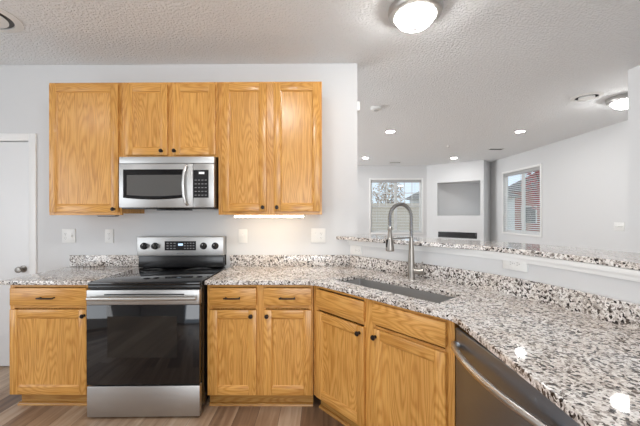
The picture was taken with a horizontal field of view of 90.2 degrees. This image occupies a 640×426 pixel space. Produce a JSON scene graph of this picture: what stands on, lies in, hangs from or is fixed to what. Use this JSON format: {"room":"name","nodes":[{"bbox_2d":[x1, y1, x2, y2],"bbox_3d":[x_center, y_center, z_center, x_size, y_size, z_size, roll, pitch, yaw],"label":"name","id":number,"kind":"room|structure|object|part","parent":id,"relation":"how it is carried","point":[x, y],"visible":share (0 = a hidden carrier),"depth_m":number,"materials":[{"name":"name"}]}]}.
{"room":"kitchen","nodes":[
{"label":"kitchen","id":0,"kind":"room"},
{"bbox_2d":[0,366,343,425],"bbox_3d":[0.126,1.433,2.674,8.800,0.100,12.750,0,0,1],"label":"floor","id":1,"kind":"structure","parent":0,"point":[11,413],"depth_m":2.18,"materials":[{"name":"brown wood"}]},
{"bbox_2d":[9,285,88,405],"bbox_3d":[-1.926,0.944,2.547,0.575,0.885,0.648,0,0,1],"label":"base cabinet","id":2,"kind":"object","parent":1,"relation":"on","point":[48,323],"visible":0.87,"depth_m":2.27,"materials":[{"name":"brown wood"}]},
{"bbox_3d":[-1.929,0.592,2.241,0.116,0.011,0.036,0,0,0],"label":"bar pull","id":3,"kind":"part","parent":2,"relation":"part of","materials":[{"name":"brown metal"}]},
{"bbox_3d":[-1.928,0.586,2.269,0.550,0.124,0.020,0,0,0],"label":"drawer","id":4,"kind":"part","parent":2,"relation":"part of","materials":[{"name":"brown wood"}]},
{"bbox_3d":[-1.927,0.979,2.272,0.446,0.498,0.004,0,0,0],"label":"door panel","id":5,"kind":"part","parent":2,"relation":"part of","materials":[{"name":"brown wood"}]},
{"bbox_3d":[-1.917,1.377,2.319,0.549,0.019,0.020,0,0,0],"label":"shoe moulding","id":6,"kind":"part","parent":2,"relation":"part of","materials":[{"name":"brown wood"}]},
{"bbox_2d":[0,255,138,284],"bbox_3d":[-1.921,0.434,2.556,0.662,0.130,0.634,0,0,1],"label":"countertop","id":7,"kind":"structure","parent":2,"relation":"on","point":[83,269],"depth_m":2.60,"materials":[{"name":"stone"}]},
{"bbox_2d":[86,236,225,416],"bbox_3d":[-1.199,0.792,2.475,0.758,1.186,0.761,0,0,-1],"label":"stove","id":8,"kind":"object","parent":1,"relation":"on","point":[147,349],"visible":0.99,"depth_m":2.16,"materials":[{"name":"silver metal"}]},
{"bbox_3d":[-1.189,0.563,2.124,0.726,0.026,0.058,0,0,-1],"label":"oven handle","id":9,"kind":"part","parent":8,"relation":"part of","materials":[{"name":"silver metal"}]},
{"bbox_3d":[-1.519,0.278,2.741,0.060,0.060,0.035,0,0,-1],"label":"control knob","id":10,"kind":"part","parent":8,"relation":"part of","materials":[{"name":"black plastic"}]},
{"bbox_3d":[-1.194,1.267,2.177,0.757,0.208,0.045,0,0,-1],"label":"storage drawer","id":11,"kind":"part","parent":8,"relation":"part of","materials":[{"name":"silver metal"}]},
{"bbox_3d":[-1.194,0.833,2.176,0.757,0.640,0.047,0,0,-1],"label":"oven door","id":12,"kind":"part","parent":8,"relation":"part of","materials":[{"name":"black glass"}]},
{"bbox_3d":[-1.426,0.278,2.742,0.060,0.060,0.035,0,0,-1],"label":"control knob","id":13,"kind":"part","parent":8,"relation":"part of","materials":[{"name":"black plastic"}]},
{"bbox_2d":[88,267,225,288],"bbox_3d":[-1.200,0.486,2.478,0.770,0.044,0.647,0,0,0],"label":"cooktop","id":14,"kind":"object","parent":8,"relation":"in","point":[140,277],"depth_m":2.29,"materials":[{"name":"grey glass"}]},
{"bbox_3d":[-1.009,0.277,2.748,0.060,0.060,0.035,0,0,-1],"label":"control knob","id":15,"kind":"part","parent":8,"relation":"part of","materials":[{"name":"black plastic"}]},
{"bbox_3d":[-0.909,0.277,2.749,0.060,0.060,0.035,0,0,-1],"label":"control knob","id":16,"kind":"part","parent":8,"relation":"part of","materials":[{"name":"black plastic"}]},
{"bbox_2d":[207,285,313,405],"bbox_3d":[-0.422,0.941,2.534,0.752,0.885,0.648,0,0,1],"label":"base cabinet","id":17,"kind":"object","parent":1,"relation":"on","point":[260,338],"visible":0.97,"depth_m":2.25,"materials":[{"name":"brown wood"}]},
{"bbox_3d":[-0.615,0.590,2.229,0.116,0.011,0.036,0,0,0],"label":"bar pull","id":18,"kind":"part","parent":17,"relation":"part of","materials":[{"name":"brown metal"}]},
{"bbox_3d":[-0.615,0.584,2.257,0.333,0.124,0.020,0,0,0],"label":"drawer","id":19,"kind":"part","parent":17,"relation":"part of","materials":[{"name":"brown wood"}]},
{"bbox_3d":[-0.614,0.978,2.257,0.333,0.599,0.020,0,0,0],"label":"door","id":20,"kind":"part","parent":17,"relation":"part of","materials":[{"name":"brown wood"}]},
{"bbox_3d":[-0.614,0.978,2.260,0.229,0.495,0.004,0,0,0],"label":"door panel","id":21,"kind":"part","parent":17,"relation":"part of","materials":[{"name":"brown wood"}]},
{"bbox_3d":[-0.424,1.374,2.306,0.748,0.019,0.020,0,0,0],"label":"shoe moulding","id":22,"kind":"part","parent":17,"relation":"part of","materials":[{"name":"brown wood"}]},
{"bbox_3d":[-0.229,0.589,2.226,0.116,0.011,0.036,0,0,0],"label":"bar pull","id":23,"kind":"part","parent":17,"relation":"part of","materials":[{"name":"brown metal"}]},
{"bbox_3d":[-0.228,0.977,2.257,0.234,0.495,0.004,0,0,0],"label":"door panel","id":24,"kind":"part","parent":17,"relation":"part of","materials":[{"name":"brown wood"}]},
{"bbox_3d":[-0.228,0.583,2.254,0.338,0.124,0.020,0,0,0],"label":"drawer","id":25,"kind":"part","parent":17,"relation":"part of","materials":[{"name":"brown wood"}]},
{"bbox_3d":[-0.228,0.977,2.254,0.338,0.599,0.020,0,0,0],"label":"door","id":26,"kind":"part","parent":17,"relation":"part of","materials":[{"name":"brown wood"}]},
{"bbox_2d":[314,286,458,425],"bbox_3d":[0.432,0.940,2.003,0.472,0.885,1.037,0,0,-41],"label":"base cabinet","id":27,"kind":"object","parent":1,"relation":"on","point":[398,368],"visible":0.91,"depth_m":1.80,"materials":[{"name":"brown wood"}]},
{"bbox_3d":[0.330,1.373,1.902,0.020,0.019,1.012,0,0,-41],"label":"shoe moulding","id":28,"kind":"part","parent":27,"relation":"part of","materials":[{"name":"brown wood"}]},
{"bbox_3d":[0.124,0.975,2.068,0.004,0.497,0.336,0,0,-41],"label":"door panel","id":29,"kind":"part","parent":27,"relation":"part of","materials":[{"name":"brown wood"}]},
{"bbox_3d":[0.121,0.583,2.066,0.020,0.120,0.440,0,0,-41],"label":"drawer","id":30,"kind":"part","parent":27,"relation":"part of","materials":[{"name":"brown wood"}]},
{"bbox_3d":[0.122,0.975,2.066,0.020,0.601,0.440,0,0,-41],"label":"door","id":31,"kind":"part","parent":27,"relation":"part of","materials":[{"name":"brown wood"}]},
{"bbox_3d":[0.304,0.703,1.814,0.032,0.031,0.031,0,0,-41],"label":"knob","id":32,"kind":"part","parent":27,"relation":"part of","materials":[{"name":"brown metal"}]},
{"bbox_3d":[0.456,0.968,1.683,0.004,0.511,0.342,0,0,-41],"label":"door panel","id":33,"kind":"part","parent":27,"relation":"part of","materials":[{"name":"brown wood"}]},
{"bbox_3d":[0.453,0.574,1.681,0.020,0.120,0.446,0,0,-41],"label":"drawer","id":34,"kind":"part","parent":27,"relation":"part of","materials":[{"name":"brown wood"}]},
{"bbox_3d":[0.453,0.968,1.681,0.020,0.615,0.446,0,0,-41],"label":"door","id":35,"kind":"part","parent":27,"relation":"part of","materials":[{"name":"brown wood"}]},
{"bbox_2d":[451,326,580,425],"bbox_3d":[0.863,0.946,1.151,0.597,0.872,0.658,0,0,-4],"label":"dishwasher","id":36,"kind":"object","parent":1,"relation":"on","point":[489,392],"visible":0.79,"depth_m":1.16,"materials":[{"name":"silver metal"}]},
{"bbox_3d":[0.605,0.592,1.133,0.081,0.027,0.658,0,0,-4],"label":"bar handle","id":37,"kind":"part","parent":36,"relation":"part of","materials":[{"name":"silver metal"}]},
{"bbox_3d":[0.931,0.939,0.519,0.606,0.885,0.470,0,0,0],"label":"base cabinet","id":38,"kind":"object","parent":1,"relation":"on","visible":0},
{"bbox_2d":[204,255,639,425],"bbox_3d":[0.419,0.430,1.696,1.350,0.130,3.326,0,0,-36],"label":"countertop","id":39,"kind":"structure","parent":38,"relation":"on","point":[580,350],"depth_m":1.40,"materials":[{"name":"stone"}]},
{"bbox_2d":[334,279,453,302],"bbox_3d":[0.462,0.591,2.058,0.303,0.190,0.828,0,0,-41],"label":"sink","id":40,"kind":"object","parent":39,"relation":"in","point":[427,296],"visible":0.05,"depth_m":2.16,"materials":[{"name":"silver metal"}]},
{"bbox_2d":[386,202,423,279],"bbox_3d":[0.593,0.191,2.251,0.294,0.548,0.100,0,0,-12],"label":"kitchen faucet","id":41,"kind":"object","parent":39,"relation":"on","point":[412,270],"visible":1,"depth_m":2.26,"materials":[{"name":"silver metal"}]},
{"bbox_2d":[0,63,356,272],"bbox_3d":[-1.919,0.021,2.934,4.510,2.730,0.120,0,0,1],"label":"wall","id":42,"kind":"structure","parent":0,"point":[24,89],"depth_m":2.87,"materials":[{"name":"white paint"}]},
{"bbox_2d":[0,133,36,365],"bbox_3d":[-3.026,0.332,2.881,0.949,2.113,0.104,0,0,1],"label":"door","id":43,"kind":"structure","parent":42,"relation":"in","point":[18,160],"depth_m":2.89,"materials":[{"name":"white paint"}]},
{"bbox_3d":[-3.026,0.332,2.876,0.949,2.113,0.016,0,0,0],"label":"casing","id":44,"kind":"part","parent":43,"relation":"part of","materials":[{"name":"white paint"}]},
{"bbox_3d":[-2.687,0.498,2.860,0.064,0.064,0.066,0,0,0],"label":"knob","id":45,"kind":"part","parent":43,"relation":"part of","materials":[{"name":"silver metal"}]},
{"bbox_2d":[62,229,75,242],"bbox_3d":[-2.262,0.197,2.868,0.122,0.124,0.018,0,0,1],"label":"light switch","id":46,"kind":"object","parent":42,"relation":"attached to","point":[68,235],"visible":1,"depth_m":2.87,"materials":[{"name":"white plastic"}]},
{"bbox_2d":[49,83,144,214],"bbox_3d":[-1.872,-0.520,2.684,0.585,1.057,0.375,0,0,1],"label":"upper cabinet","id":47,"kind":"object","parent":42,"relation":"attached to","point":[85,119],"visible":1,"depth_m":2.54,"materials":[{"name":"brown wood"}]},
{"bbox_3d":[-1.876,-0.521,2.541,0.446,0.911,0.004,0,0,0],"label":"door panel","id":48,"kind":"part","parent":47,"relation":"part of","materials":[{"name":"brown wood"}]},
{"bbox_2d":[97,215,118,216],"bbox_3d":[-1.777,0.015,2.676,0.150,0.014,0.060,0,0,1],"label":"light","id":49,"kind":"object","parent":47,"relation":"attached to","point":[97,215],"visible":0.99,"depth_m":2.65,"materials":[{"name":"grey"}]},
{"bbox_2d":[70,255,138,265],"bbox_3d":[-1.915,0.419,2.863,0.655,0.100,0.020,0,0,0],"label":"backsplash","id":50,"kind":"structure","parent":42,"relation":"attached to","point":[75,260],"depth_m":2.85,"materials":[{"name":"stone"}]},
{"bbox_2d":[105,229,113,242],"bbox_3d":[-1.896,0.198,2.869,0.075,0.122,0.009,0,0,1],"label":"wall outlet","id":51,"kind":"object","parent":42,"relation":"attached to","point":[109,233],"visible":1,"depth_m":2.87,"materials":[{"name":"white plastic"}]},
{"bbox_2d":[122,82,217,157],"bbox_3d":[-1.194,-0.751,2.678,0.768,0.597,0.375,0,0,1],"label":"upper cabinet","id":52,"kind":"object","parent":42,"relation":"attached to","point":[160,119],"visible":0.97,"depth_m":2.53,"materials":[{"name":"brown wood"}]},
{"bbox_3d":[-1.375,-0.747,2.534,0.334,0.559,0.020,0,0,0],"label":"door","id":53,"kind":"part","parent":52,"relation":"part of","materials":[{"name":"brown wood"}]},
{"bbox_3d":[-1.375,-0.747,2.537,0.230,0.455,0.004,0,0,0],"label":"door panel","id":54,"kind":"part","parent":52,"relation":"part of","materials":[{"name":"brown wood"}]},
{"bbox_2d":[119,157,218,210],"bbox_3d":[-1.185,-0.238,2.637,0.739,0.420,0.452,0,0,1],"label":"microwave","id":55,"kind":"object","parent":52,"relation":"attached to","point":[145,183],"visible":0.95,"depth_m":2.46,"materials":[{"name":"silver metal"}]},
{"bbox_3d":[-1.268,-0.220,2.480,0.574,0.340,0.032,0,0,0],"label":"door","id":56,"kind":"part","parent":55,"relation":"part of","materials":[{"name":"silver metal"}]},
{"bbox_3d":[-1.187,-0.418,2.481,0.739,0.052,0.028,0,0,0],"label":"vent panel","id":57,"kind":"part","parent":55,"relation":"part of","materials":[{"name":"silver metal"}]},
{"bbox_3d":[-1.030,-0.225,2.439,0.031,0.323,0.062,0,0,20],"label":"door handle","id":58,"kind":"part","parent":55,"relation":"part of","materials":[{"name":"silver metal"}]},
{"bbox_3d":[-0.898,-0.220,2.477,0.162,0.340,0.032,0,0,0],"label":"control panel","id":59,"kind":"part","parent":55,"relation":"part of","materials":[{"name":"silver metal"}]},
{"bbox_3d":[-0.996,-0.748,2.530,0.337,0.559,0.020,0,0,0],"label":"door","id":60,"kind":"part","parent":52,"relation":"part of","materials":[{"name":"brown wood"}]},
{"bbox_3d":[-0.996,-0.748,2.534,0.233,0.455,0.004,0,0,0],"label":"door panel","id":61,"kind":"part","parent":52,"relation":"part of","materials":[{"name":"brown wood"}]},
{"bbox_2d":[239,229,246,242],"bbox_3d":[-0.691,0.197,2.854,0.078,0.124,0.018,0,0,1],"label":"light switch","id":62,"kind":"object","parent":42,"relation":"attached to","point":[242,232],"visible":1,"depth_m":2.86,"materials":[{"name":"white plastic"}]},
{"bbox_2d":[218,82,321,214],"bbox_3d":[-0.396,-0.523,2.671,0.824,1.057,0.375,0,0,1],"label":"upper cabinet","id":63,"kind":"object","parent":42,"relation":"attached to","point":[270,133],"visible":1,"depth_m":2.52,"materials":[{"name":"brown wood"}]},
{"bbox_3d":[-0.599,-0.526,2.530,0.248,0.909,0.004,0,0,0],"label":"door panel","id":64,"kind":"part","parent":63,"relation":"part of","materials":[{"name":"brown wood"}]},
{"bbox_3d":[-0.599,-0.526,2.527,0.352,1.013,0.020,0,0,0],"label":"door","id":65,"kind":"part","parent":63,"relation":"part of","materials":[{"name":"brown wood"}]},
{"bbox_2d":[234,215,304,216],"bbox_3d":[-0.412,0.017,2.602,0.570,0.022,0.064,0,0,1],"label":"light","id":66,"kind":"object","parent":63,"relation":"attached to","point":[234,215],"visible":0.79,"depth_m":2.57,"materials":[{"name":"white plastic"}]},
{"bbox_2d":[234,216,303,216],"bbox_3d":[-0.412,0.021,2.600,0.556,0.014,0.060,0,0,0],"label":"diffuser","id":67,"kind":"object","parent":66,"relation":"attached to","point":[234,216],"depth_m":2.57,"materials":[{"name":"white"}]},
{"bbox_3d":[-0.183,-0.527,2.523,0.367,1.013,0.020,0,0,0],"label":"door","id":68,"kind":"part","parent":63,"relation":"part of","materials":[{"name":"brown wood"}]},
{"bbox_3d":[-0.183,-0.527,2.527,0.263,0.909,0.004,0,0,0],"label":"door panel","id":69,"kind":"part","parent":63,"relation":"part of","materials":[{"name":"brown wood"}]},
{"bbox_2d":[230,255,348,265],"bbox_3d":[-0.271,0.416,2.849,1.066,0.100,0.020,0,0,0],"label":"backsplash","id":70,"kind":"structure","parent":42,"relation":"attached to","point":[235,260],"depth_m":2.84,"materials":[{"name":"stone"}]},
{"bbox_2d":[311,229,325,242],"bbox_3d":[-0.015,0.193,2.848,0.128,0.126,0.018,0,0,1],"label":"light switch","id":71,"kind":"object","parent":42,"relation":"attached to","point":[317,235],"visible":1,"depth_m":2.85,"materials":[{"name":"white plastic"}]},
{"bbox_2d":[357,101,359,112],"bbox_3d":[0.348,-0.975,2.909,0.028,0.085,0.070,0,0,1],"label":"door chime","id":72,"kind":"object","parent":42,"relation":"attached to","point":[358,102],"visible":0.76,"depth_m":2.87,"materials":[{"name":"white plastic"}]},
{"bbox_2d":[0,0,639,165],"bbox_3d":[0.121,-1.397,2.674,8.800,0.100,12.750,0,0,1],"label":"ceiling","id":73,"kind":"structure","parent":0,"point":[484,72],"depth_m":2.65,"materials":[{"name":"white paint"}]},
{"bbox_2d":[0,8,23,32],"bbox_3d":[-2.274,-1.326,2.150,0.410,0.034,0.410,0,0,1],"label":"ceiling vent","id":74,"kind":"object","parent":73,"relation":"in","point":[7,20],"visible":1,"depth_m":2.23,"materials":[{"name":"white plastic"}]},
{"bbox_2d":[371,106,381,111],"bbox_3d":[0.709,-1.326,4.035,0.136,0.044,0.136,0,0,1],"label":"smoke detector","id":75,"kind":"object","parent":73,"relation":"attached to","point":[373,108],"visible":1,"depth_m":4.00,"materials":[{"name":"white plastic"}]},
{"bbox_2d":[388,0,442,32],"bbox_3d":[0.621,-1.273,2.085,0.346,0.151,0.346,0,0,1],"label":"ceiling lamp","id":76,"kind":"object","parent":73,"relation":"attached to","point":[410,16],"visible":1,"depth_m":2.01,"materials":[{"name":"white glass"}]},
{"bbox_2d":[488,148,504,149],"bbox_3d":[3.662,-1.349,6.637,0.300,0.008,0.150,0,0,1],"label":"ceiling vent","id":77,"kind":"object","parent":73,"relation":"in","point":[490,148],"visible":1,"depth_m":6.61,"materials":[{"name":"white plastic"}]},
{"bbox_2d":[570,92,603,101],"bbox_3d":[3.070,-1.341,3.673,0.300,0.022,0.300,0,0,1],"label":"ceiling vent","id":78,"kind":"object","parent":73,"relation":"in","point":[591,95],"visible":1,"depth_m":3.65,"materials":[{"name":"white plastic"}]},
{"bbox_2d":[605,93,627,109],"bbox_3d":[3.530,-1.278,3.689,0.346,0.151,0.346,0,0,1],"label":"ceiling lamp","id":79,"kind":"object","parent":73,"relation":"attached to","point":[620,102],"visible":0.66,"depth_m":3.65,"materials":[{"name":"white metal"}]},
{"bbox_2d":[357,166,479,237],"bbox_3d":[0.179,0.018,8.999,8.600,2.730,0.100,0,0,1],"label":"wall","id":80,"kind":"structure","parent":0,"point":[453,199],"depth_m":8.93,"materials":[{"name":"white paint"}]},
{"bbox_2d":[369,178,422,233],"bbox_3d":[2.133,-0.218,8.968,1.510,1.565,0.108,0,0,1],"label":"window","id":81,"kind":"structure","parent":80,"relation":"in","point":[370,179],"depth_m":8.98,"materials":[{"name":"white paint"}]},
{"bbox_2d":[371,180,420,230],"bbox_3d":[2.133,-0.221,8.950,1.396,1.465,0.057,0,0,1],"label":"window blind","id":82,"kind":"object","parent":81,"relation":"attached to","point":[372,181],"visible":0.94,"depth_m":8.95,"materials":[{"name":"grey plastic"}]},
{"bbox_2d":[427,160,490,240],"bbox_3d":[3.861,0.011,8.801,1.504,2.730,0.956,0,0,40],"label":"wall","id":83,"kind":"structure","parent":0,"point":[470,172],"depth_m":8.36,"materials":[{"name":"white paint"}]},
{"bbox_2d":[438,232,476,238],"bbox_3d":[3.618,0.554,8.416,0.976,0.151,0.068,0,0,39],"label":"electric fireplace","id":84,"kind":"object","parent":83,"relation":"in","point":[440,234],"visible":1,"depth_m":8.38,"materials":[{"name":"black glass"}]},
{"bbox_2d":[438,181,479,215],"bbox_3d":[3.889,-0.404,8.817,1.418,0.970,0.894,0,0,40],"label":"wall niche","id":85,"kind":"object","parent":83,"relation":"attached to","point":[463,182],"depth_m":8.72,"materials":[{"name":"white paint"}]},
{"bbox_2d":[350,245,639,325],"bbox_3d":[1.021,0.804,1.694,0.514,1.154,2.910,0,0,-22],"label":"wall","id":86,"kind":"structure","parent":0,"point":[616,288],"depth_m":1.73,"materials":[{"name":"white paint"}]},
{"bbox_2d":[350,255,358,267],"bbox_3d":[0.305,0.415,2.804,0.019,0.100,0.102,0,0,-45],"label":"backsplash","id":87,"kind":"structure","parent":86,"relation":"attached to","point":[354,260],"depth_m":2.79,"materials":[{"name":"stone"}]},
{"bbox_2d":[350,245,361,254],"bbox_3d":[0.315,0.317,2.803,0.009,0.076,0.128,0,0,-44],"label":"wall outlet","id":88,"kind":"object","parent":86,"relation":"attached to","point":[357,250],"visible":1,"depth_m":2.79,"materials":[{"name":"white plastic"}]},
{"bbox_2d":[359,256,600,317],"bbox_3d":[0.848,0.414,2.131,0.149,0.100,1.624,0,0,-34],"label":"backsplash","id":89,"kind":"structure","parent":86,"relation":"attached to","point":[582,302],"depth_m":1.87,"materials":[{"name":"stone"}]},
{"bbox_2d":[336,234,639,270],"bbox_3d":[1.110,0.212,1.731,0.842,0.029,3.113,0,0,-24],"label":"countertop","id":90,"kind":"structure","parent":86,"relation":"on","point":[628,260],"depth_m":1.82,"materials":[{"name":"stone"}]},
{"bbox_2d":[347,240,639,281],"bbox_3d":[0.966,0.250,1.649,0.425,0.046,2.781,0,0,-22],"label":"trim","id":91,"kind":"structure","parent":86,"relation":"attached to","point":[603,270],"depth_m":1.72,"materials":[{"name":"white paint"}]},
{"bbox_2d":[503,260,527,271],"bbox_3d":[1.114,0.283,1.826,0.009,0.078,0.142,0,0,-26],"label":"wall outlet","id":92,"kind":"object","parent":86,"relation":"attached to","point":[511,265],"visible":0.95,"depth_m":1.82,"materials":[{"name":"white plastic"}]},
{"bbox_2d":[598,296,639,330],"bbox_3d":[1.293,0.414,0.857,0.056,0.100,1.136,0,0,-3],"label":"backsplash","id":93,"kind":"structure","parent":86,"relation":"attached to","point":[617,311],"depth_m":1.34,"materials":[{"name":"stone"}]},
{"bbox_2d":[491,120,627,251],"bbox_3d":[4.474,0.010,2.686,0.100,2.730,12.650,0,0,1],"label":"wall","id":94,"kind":"structure","parent":0,"point":[585,176],"depth_m":5.47,"materials":[{"name":"white paint"}]},
{"bbox_2d":[502,163,541,236],"bbox_3d":[4.498,-0.272,7.101,0.108,1.485,1.410,0,0,1],"label":"window","id":95,"kind":"structure","parent":94,"relation":"in","point":[537,165],"depth_m":7.07,"materials":[{"name":"white paint"}]},
{"bbox_2d":[504,166,539,233],"bbox_3d":[4.480,-0.275,7.101,0.056,1.385,1.296,0,0,1],"label":"window blind","id":96,"kind":"object","parent":95,"relation":"attached to","point":[535,169],"visible":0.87,"depth_m":7.10,"materials":[{"name":"grey plastic"}]},
{"bbox_3d":[4.464,-0.257,7.101,0.003,1.325,0.003,0,0,0],"label":"ladder cord","id":97,"kind":"part","parent":96,"relation":"part of","materials":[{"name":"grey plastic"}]},
{"bbox_3d":[4.488,0.408,7.101,0.034,0.018,1.290,0,0,0],"label":"rail","id":98,"kind":"part","parent":96,"relation":"part of","materials":[{"name":"white plastic"}]},
{"bbox_2d":[614,222,624,230],"bbox_3d":[4.433,0.185,4.731,0.018,0.120,0.165,0,0,1],"label":"light switch","id":99,"kind":"object","parent":94,"relation":"attached to","point":[619,226],"visible":1,"depth_m":4.72,"materials":[{"name":"white plastic"}]},
{"bbox_2d":[628,65,639,252],"bbox_3d":[3.663,0.012,2.933,1.525,2.730,0.130,0,0,1],"label":"wall","id":100,"kind":"structure","parent":0,"point":[634,73],"depth_m":2.94,"materials":[{"name":"white paint"}]},
{"label":"outside","id":101,"kind":"structure","parent":0,"visible":0},
{"bbox_3d":[10.348,1.765,39.441,100.000,0.100,60.940,0,0,0],"label":"ground","id":102,"kind":"structure","parent":101,"visible":0},
{"bbox_2d":[372,183,403,203],"bbox_3d":[5.085,-0.579,23.928,2.635,4.616,2.557,0,0,1],"label":"tree","id":103,"kind":"object","parent":102,"relation":"on","point":[391,186],"visible":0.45,"depth_m":23.67,"materials":[{"name":"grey plant"}]},
{"bbox_2d":[372,203,418,229],"bbox_3d":[2.917,0.553,19.055,10.500,2.350,0.160,0,0,1],"label":"fence","id":104,"kind":"object","parent":102,"relation":"on","point":[400,211],"visible":0.12,"depth_m":18.96,"materials":[{"name":"beige wood"}]},
{"bbox_2d":[406,192,519,228],"bbox_3d":[9.534,-0.484,21.730,6.600,4.400,4.600,0,0,25],"label":"house","id":105,"kind":"structure","parent":102,"relation":"on","point":[417,193],"depth_m":18.73,"materials":[{"name":"white"}]},
{"bbox_2d":[508,175,539,232],"bbox_3d":[18.834,-1.000,24.458,6.600,5.400,7.600,0,0,-45],"label":"house","id":106,"kind":"structure","parent":102,"relation":"on","point":[530,211],"depth_m":23.63,"materials":[{"name":"brown brick"}]},
{"bbox_3d":[15.437,0.056,23.572,0.009,1.140,0.840,0,0,-44],"label":"pane","id":107,"kind":"part","parent":106,"relation":"part of","materials":[{"name":"clear glass"}]},
{"bbox_2d":[521,170,539,213],"bbox_3d":[9.691,-0.817,13.326,2.192,5.075,2.176,0,0,1],"label":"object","id":108,"kind":"object","parent":102,"relation":"on","point":[538,172],"visible":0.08,"depth_m":13.59,"materials":[{"name":"brown plant"}]}
]}

